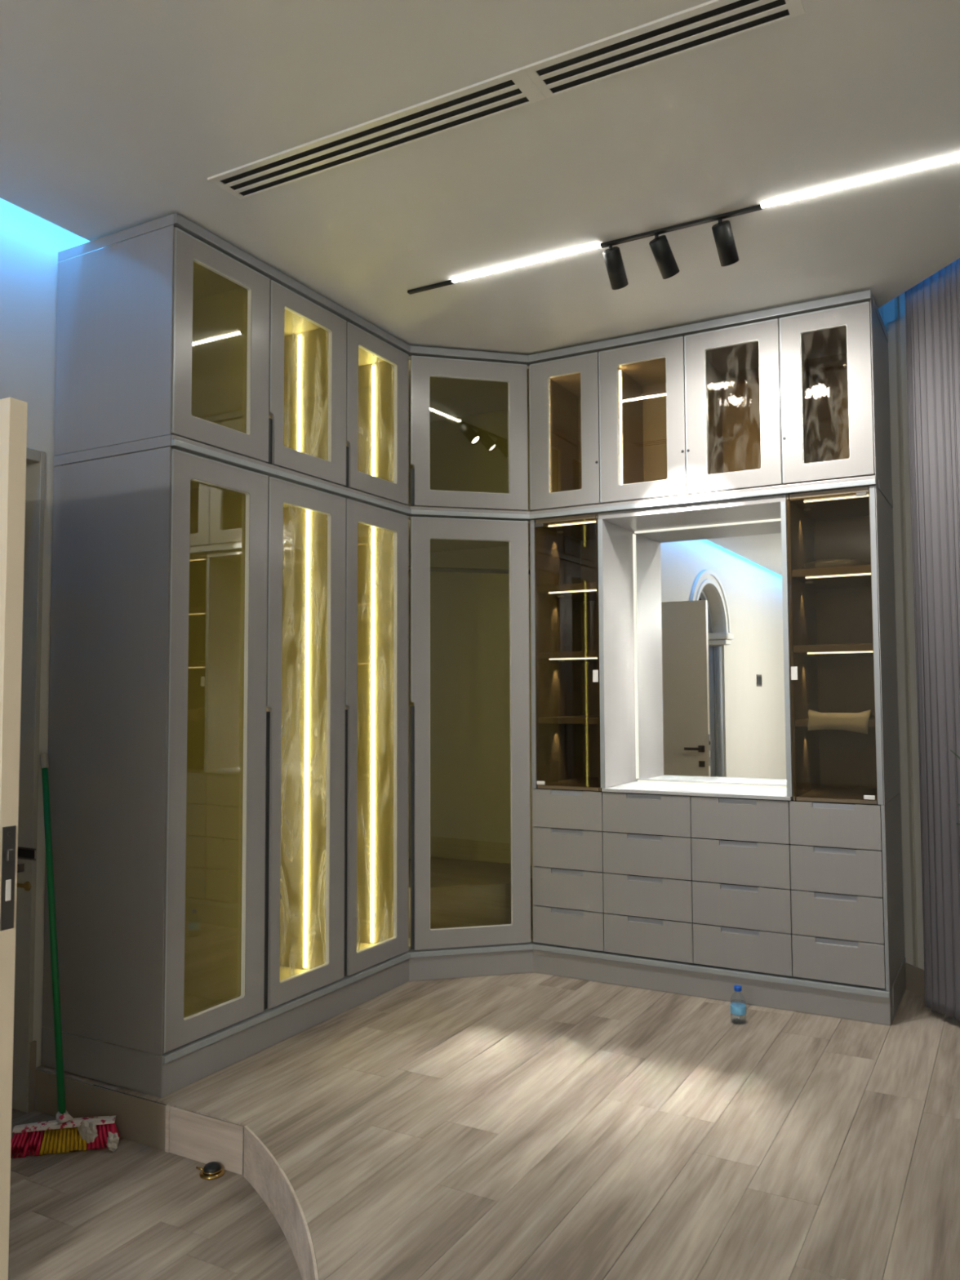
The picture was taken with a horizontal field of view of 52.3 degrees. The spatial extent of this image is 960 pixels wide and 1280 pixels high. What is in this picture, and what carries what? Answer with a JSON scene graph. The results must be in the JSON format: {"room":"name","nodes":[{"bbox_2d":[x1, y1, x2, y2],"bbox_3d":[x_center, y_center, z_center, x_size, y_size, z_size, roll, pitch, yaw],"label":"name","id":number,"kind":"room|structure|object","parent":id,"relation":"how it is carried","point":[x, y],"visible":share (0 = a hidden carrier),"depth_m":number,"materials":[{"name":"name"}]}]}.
{"room":"dressing room","nodes":[
{"label":"dressing room","id":0,"kind":"room"},
{"bbox_2d":[0,198,103,1084],"bbox_3d":[-3.413,-0.220,0.955,0.198,3.710,12.450,-2,-4,29],"label":"wall","id":1,"kind":"structure","parent":0,"point":[30,245],"depth_m":3.81,"materials":[{"name":"paint"}]},
{"bbox_2d":[0,396,27,1279],"bbox_3d":[-1.656,0.540,2.820,0.954,2.365,0.163,-2,-4,29],"label":"door","id":2,"kind":"structure","parent":1,"relation":"in","point":[13,411],"depth_m":2.61,"materials":[{"name":"beige paint"}]},
{"bbox_2d":[11,447,45,1112],"bbox_3d":[-2.029,0.502,3.377,0.227,2.528,1.008,-2,-4,29],"label":"door","id":3,"kind":"structure","parent":1,"relation":"attached to","point":[35,459],"depth_m":3.77,"materials":[{"name":"grey paint"}]},
{"bbox_2d":[27,1040,36,1113],"bbox_3d":[-1.699,1.656,3.706,0.013,0.260,0.026,-2,-4,29],"label":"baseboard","id":4,"kind":"structure","parent":1,"relation":"attached to","point":[33,1045],"depth_m":3.70,"materials":[{"name":"grey wood"}]},
{"bbox_2d":[53,225,270,462],"bbox_3d":[-1.281,-1.120,3.971,0.646,0.784,0.529,-2,-4,29],"label":"upper cabinet","id":5,"kind":"object","parent":1,"relation":"attached to","point":[162,331],"visible":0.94,"depth_m":3.79,"materials":[{"name":"beige laminate"}]},
{"bbox_2d":[57,213,888,365],"bbox_3d":[0.123,-1.506,4.563,3.836,0.040,1.260,1,-3,-14],"label":"trim","id":6,"kind":"structure","parent":5,"relation":"on","point":[175,220],"depth_m":4.51,"materials":[{"name":"beige laminate"}]},
{"bbox_2d":[266,280,346,485],"bbox_3d":[-1.024,-1.095,4.432,0.646,0.784,0.525,-2,-4,29],"label":"upper cabinet","id":7,"kind":"object","parent":1,"relation":"attached to","point":[307,397],"visible":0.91,"depth_m":4.47,"materials":[{"name":"beige laminate"}]},
{"bbox_2d":[342,321,408,505],"bbox_3d":[-0.769,-1.070,4.890,0.646,0.784,0.521,-2,-4,29],"label":"upper cabinet","id":8,"kind":"object","parent":1,"relation":"attached to","point":[377,371],"visible":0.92,"depth_m":4.93,"materials":[{"name":"beige laminate"}]},
{"bbox_2d":[8,1108,302,1279],"bbox_3d":[-2.109,1.678,1.224,3.400,0.060,4.765,-2,-4,29],"label":"floor","id":9,"kind":"structure","parent":0,"point":[136,1211],"depth_m":2.93,"materials":[{"name":"beige wood"}]},
{"bbox_2d":[10,752,120,1158],"bbox_3d":[-1.488,1.102,3.592,0.367,1.353,0.412,1,-3,-13],"label":"broom","id":10,"kind":"object","parent":9,"relation":"on","point":[63,1134],"visible":0.84,"depth_m":3.42,"materials":[{"name":"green plastic"}]},
{"bbox_2d":[53,1110,73,1124],"bbox_3d":[-1.457,1.666,3.413,0.066,0.045,0.067,-2,-4,29],"label":"socket","id":11,"kind":"object","parent":10,"relation":"attached to","point":[62,1117],"depth_m":3.40,"materials":[{"name":"white plastic"}]},
{"bbox_2d":[77,1119,97,1143],"bbox_3d":[-1.353,1.694,3.367,0.089,0.082,0.031,-2,-4,29],"label":"rag","id":12,"kind":"object","parent":10,"relation":"on","point":[87,1131],"visible":1,"depth_m":3.35,"materials":[{"name":"white fabric"}]},
{"bbox_2d":[106,1131,119,1151],"bbox_3d":[-1.269,1.732,3.377,0.042,0.064,0.041,0,-3,-11],"label":"rag","id":13,"kind":"object","parent":9,"relation":"on","point":[113,1140],"visible":1,"depth_m":3.37,"materials":[{"name":"white fabric"}]},
{"bbox_2d":[35,1069,318,1279],"bbox_3d":[-0.782,1.625,2.343,0.782,0.160,3.199,1,-3,-20],"label":"step riser","id":14,"kind":"structure","parent":9,"relation":"on","point":[167,1128],"depth_m":3.30,"materials":[{"name":"brown wood"}]},
{"bbox_2d":[195,1161,224,1179],"bbox_3d":[-0.890,1.737,3.212,0.098,0.035,0.080,0,-3,-6],"label":"door stop","id":15,"kind":"object","parent":9,"relation":"on","point":[212,1170],"visible":1,"depth_m":3.19,"materials":[{"name":"gold metal"}]},
{"bbox_2d":[0,0,959,355],"bbox_3d":[-1.234,-1.831,-0.285,4.559,0.050,12.250,-2,-4,29],"label":"ceiling","id":16,"kind":"structure","parent":0,"point":[116,116],"depth_m":3.21,"materials":[{"name":"paint"}]},
{"bbox_2d":[207,67,546,199],"bbox_3d":[-0.373,-1.611,3.159,1.216,0.008,0.163,-2,-4,29],"label":"ceiling vent","id":17,"kind":"object","parent":16,"relation":"in","point":[512,90],"visible":1,"depth_m":3.12,"materials":[{"name":"metal"}]},
{"bbox_2d":[521,0,804,98],"bbox_3d":[0.488,-1.641,2.682,0.750,0.008,0.163,-2,-4,29],"label":"ceiling vent","id":18,"kind":"object","parent":16,"relation":"in","point":[713,21],"visible":1,"depth_m":2.68,"materials":[{"name":"metal"}]},
{"bbox_2d":[407,155,959,294],"bbox_3d":[0.886,-1.504,3.725,2.695,0.168,0.160,-2,-4,29],"label":"track light","id":19,"kind":"object","parent":16,"relation":"in","point":[751,209],"depth_m":3.77,"materials":[{"name":"black metal"}]},
{"bbox_2d":[35,972,959,1279],"bbox_3d":[-1.299,1.395,-0.424,4.736,0.006,12.250,-2,-4,29],"label":"floor","id":20,"kind":"structure","parent":0,"point":[529,1126],"depth_m":3.14,"materials":[{"name":"beige wood"}]},
{"bbox_2d":[730,985,746,1024],"bbox_3d":[1.109,1.565,4.199,0.066,0.154,0.066,-2,-4,29],"label":"water bottle","id":21,"kind":"object","parent":20,"relation":"on","point":[736,1008],"visible":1,"depth_m":4.18,"materials":[{"name":"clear plastic"}]},
{"bbox_2d":[581,305,883,788],"bbox_3d":[0.831,0.044,5.596,3.100,3.750,0.200,-2,-4,29],"label":"wall","id":22,"kind":"structure","parent":0,"point":[881,308],"depth_m":4.91,"materials":[{"name":"paint"}]},
{"bbox_2d":[407,355,531,511],"bbox_3d":[-0.178,-1.039,5.476,1.109,0.784,1.071,-2,-4,29],"label":"upper cabinet","id":23,"kind":"object","parent":22,"relation":"attached to","point":[469,420],"visible":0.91,"depth_m":5.43,"materials":[{"name":"beige laminate"}]},
{"bbox_2d":[40,942,906,1097],"bbox_3d":[0.136,1.585,4.389,3.836,0.142,1.260,1,-3,-14],"label":"trim","id":24,"kind":"structure","parent":22,"relation":"attached to","point":[156,1075],"depth_m":4.33,"materials":[{"name":"beige laminate"}]},
{"bbox_2d":[41,446,268,1055],"bbox_3d":[-1.275,0.401,3.885,0.646,2.172,0.529,-2,-4,29],"label":"wardrobe","id":25,"kind":"object","parent":24,"relation":"on","point":[157,749],"visible":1,"depth_m":3.71,"materials":[{"name":"beige laminate"}]},
{"bbox_2d":[53,434,893,521],"bbox_3d":[0.127,-0.680,4.514,3.836,0.040,1.264,1,-3,-14],"label":"trim","id":26,"kind":"structure","parent":25,"relation":"on","point":[177,442],"depth_m":4.45,"materials":[{"name":"beige laminate"}]},
{"bbox_2d":[263,476,346,1009],"bbox_3d":[-1.018,0.426,4.347,0.646,2.172,0.525,-2,-4,29],"label":"wardrobe","id":27,"kind":"object","parent":24,"relation":"on","point":[304,888],"visible":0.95,"depth_m":4.44,"materials":[{"name":"beige laminate"}]},
{"bbox_2d":[344,498,408,976],"bbox_3d":[-0.763,0.451,4.805,0.646,2.172,0.521,-2,-4,29],"label":"wardrobe","id":28,"kind":"object","parent":24,"relation":"on","point":[376,768],"visible":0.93,"depth_m":4.88,"materials":[{"name":"beige laminate"}]},
{"bbox_2d":[408,515,533,950],"bbox_3d":[-0.172,0.482,5.391,1.109,2.172,1.071,-2,-4,29],"label":"wardrobe","id":29,"kind":"object","parent":24,"relation":"on","point":[470,853],"visible":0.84,"depth_m":5.65,"materials":[{"name":"beige laminate"}]},
{"bbox_2d":[532,787,604,951],"bbox_3d":[0.585,1.161,5.166,0.383,0.784,0.615,-2,-4,29],"label":"drawers","id":30,"kind":"object","parent":24,"relation":"on","point":[567,837],"visible":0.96,"depth_m":4.90,"materials":[{"name":"beige laminate"}]},
{"bbox_2d":[530,513,602,791],"bbox_3d":[0.576,0.076,5.226,0.376,1.387,0.621,-2,-4,29],"label":"display cabinet","id":31,"kind":"object","parent":30,"relation":"on","point":[565,613],"visible":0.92,"depth_m":5.25,"materials":[{"name":"brown wood"}]},
{"bbox_2d":[537,582,596,601],"bbox_3d":[0.584,-0.255,5.245,0.335,0.034,0.580,-2,-4,29],"label":"shelf","id":32,"kind":"object","parent":31,"relation":"attached to","point":[582,592],"depth_m":5.08,"materials":[{"name":"brown wood"}]},
{"bbox_2d":[537,650,597,662],"bbox_3d":[0.585,0.089,5.226,0.335,0.033,0.580,-2,-4,29],"label":"shelf","id":33,"kind":"object","parent":31,"relation":"attached to","point":[543,655],"depth_m":5.01,"materials":[{"name":"brown wood"}]},
{"bbox_2d":[537,715,598,724],"bbox_3d":[0.586,0.423,5.207,0.335,0.030,0.580,-2,-4,29],"label":"shelf","id":34,"kind":"object","parent":31,"relation":"attached to","point":[542,719],"depth_m":4.99,"materials":[{"name":"brown wood"}]},
{"bbox_2d":[602,791,693,963],"bbox_3d":[0.948,1.149,4.964,0.444,0.784,0.615,-2,-4,29],"label":"drawers","id":35,"kind":"object","parent":24,"relation":"on","point":[647,866],"visible":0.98,"depth_m":4.69,"materials":[{"name":"beige laminate"}]},
{"bbox_2d":[601,781,793,800],"bbox_3d":[1.110,0.737,4.805,0.907,0.017,0.468,-2,-4,29],"label":"countertop","id":36,"kind":"structure","parent":35,"relation":"on","point":[635,787],"depth_m":4.72,"materials":[{"name":"white stone"}]},
{"bbox_2d":[597,494,792,796],"bbox_3d":[1.108,0.044,4.845,0.920,1.370,0.466,-2,-4,29],"label":"niche","id":37,"kind":"object","parent":36,"relation":"on","point":[616,531],"visible":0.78,"depth_m":4.94,"materials":[{"name":"beige laminate"}]},
{"bbox_2d":[635,520,786,785],"bbox_3d":[1.215,0.071,5.037,0.853,1.319,0.005,-2,-4,29],"label":"mirror","id":38,"kind":"object","parent":37,"relation":"attached to","point":[710,670],"visible":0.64,"depth_m":5.04,"materials":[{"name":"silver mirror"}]},
{"bbox_2d":[690,795,792,976],"bbox_3d":[1.341,1.135,4.746,0.450,0.784,0.615,-2,-4,29],"label":"drawers","id":39,"kind":"object","parent":24,"relation":"on","point":[742,906],"visible":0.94,"depth_m":4.47,"materials":[{"name":"beige laminate"}]},
{"bbox_2d":[789,792,904,991],"bbox_3d":[1.714,1.122,4.540,0.400,0.784,0.615,-2,-4,29],"label":"drawers","id":40,"kind":"object","parent":24,"relation":"on","point":[847,901],"visible":0.94,"depth_m":4.28,"materials":[{"name":"beige laminate"}]},
{"bbox_2d":[786,485,900,804],"bbox_3d":[1.715,0.036,4.594,0.383,1.387,0.621,-2,-4,29],"label":"display cabinet","id":41,"kind":"object","parent":40,"relation":"on","point":[842,637],"visible":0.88,"depth_m":4.71,"materials":[{"name":"brown wood"}]},
{"bbox_2d":[803,507,811,511],"bbox_3d":[1.557,-0.622,4.644,0.035,0.008,0.035,0,-3,-8],"label":"puck light","id":42,"kind":"object","parent":41,"relation":"attached to","point":[804,508],"depth_m":4.64,"materials":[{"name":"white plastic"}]},
{"bbox_2d":[791,564,871,588],"bbox_3d":[1.708,-0.294,4.621,0.337,0.034,0.580,-2,-4,29],"label":"shelf","id":43,"kind":"object","parent":41,"relation":"attached to","point":[851,576],"depth_m":4.47,"materials":[{"name":"brown wood"}]},
{"bbox_2d":[793,643,872,657],"bbox_3d":[1.710,0.049,4.602,0.337,0.033,0.580,-2,-4,29],"label":"shelf","id":44,"kind":"object","parent":41,"relation":"attached to","point":[800,650],"depth_m":4.39,"materials":[{"name":"brown wood"}]},
{"bbox_2d":[795,718,875,727],"bbox_3d":[1.711,0.383,4.583,0.337,0.030,0.580,-2,-4,29],"label":"shelf","id":45,"kind":"object","parent":41,"relation":"attached to","point":[799,722],"depth_m":4.39,"materials":[{"name":"brown wood"}]},
{"bbox_2d":[801,557,870,568],"bbox_3d":[1.631,-0.347,4.497,0.303,0.056,0.208,-2,-4,29],"label":"plastic bag","id":46,"kind":"object","parent":41,"relation":"on","point":[868,563],"visible":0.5,"depth_m":4.47,"materials":[{"name":"brown plastic"}]},
{"bbox_2d":[807,709,875,733],"bbox_3d":[1.629,0.366,4.397,0.263,0.106,0.188,-2,-4,29],"label":"cushion","id":47,"kind":"object","parent":41,"relation":"on","point":[852,722],"visible":1,"depth_m":4.32,"materials":[{"name":"beige fabric"}]},
{"bbox_2d":[528,351,601,511],"bbox_3d":[0.578,-1.053,5.287,0.388,0.784,0.619,-2,-4,29],"label":"upper cabinet","id":48,"kind":"object","parent":22,"relation":"attached to","point":[565,447],"visible":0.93,"depth_m":5.08,"materials":[{"name":"grey wood"}]},
{"bbox_2d":[598,336,688,503],"bbox_3d":[0.942,-1.066,5.085,0.442,0.784,0.619,-2,-4,29],"label":"upper cabinet","id":49,"kind":"object","parent":22,"relation":"attached to","point":[642,411],"visible":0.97,"depth_m":4.91,"materials":[{"name":"grey wood"}]},
{"bbox_2d":[684,318,783,494],"bbox_3d":[1.333,-1.080,4.868,0.448,0.784,0.619,-2,-4,29],"label":"upper cabinet","id":50,"kind":"object","parent":22,"relation":"attached to","point":[733,396],"visible":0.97,"depth_m":4.69,"materials":[{"name":"grey laminate"}]},
{"bbox_2d":[883,292,924,969],"bbox_3d":[2.454,-0.085,3.412,0.200,3.750,2.909,1,-3,-13],"label":"wall","id":51,"kind":"structure","parent":0,"point":[889,322],"depth_m":4.71,"materials":[{"name":"paint"}]},
{"bbox_2d":[779,300,892,498],"bbox_3d":[1.704,-1.093,4.662,0.399,0.784,0.619,-2,-4,29],"label":"upper cabinet","id":52,"kind":"object","parent":51,"relation":"attached to","point":[834,375],"visible":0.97,"depth_m":4.47,"materials":[{"name":"grey laminate"}]},
{"bbox_2d":[894,296,918,967],"bbox_3d":[2.047,-0.122,4.696,0.012,3.329,0.020,1,-3,-13],"label":"trim","id":53,"kind":"structure","parent":51,"relation":"attached to","point":[896,299],"depth_m":4.68,"materials":[{"name":"grey paint"}]},
{"bbox_2d":[905,962,924,997],"bbox_3d":[2.353,1.527,3.309,0.014,0.120,2.814,1,-3,-13],"label":"baseboard","id":54,"kind":"structure","parent":51,"relation":"attached to","point":[914,976],"depth_m":4.60,"materials":[{"name":"grey wood"}]},
{"bbox_2d":[905,257,959,1021],"bbox_3d":[2.186,-0.136,3.377,0.048,3.391,2.093,1,-3,-13],"label":"curtain","id":55,"kind":"object","parent":51,"relation":"hanging from","point":[932,306],"visible":0.83,"depth_m":4.24,"materials":[{"name":"grey fabric"}]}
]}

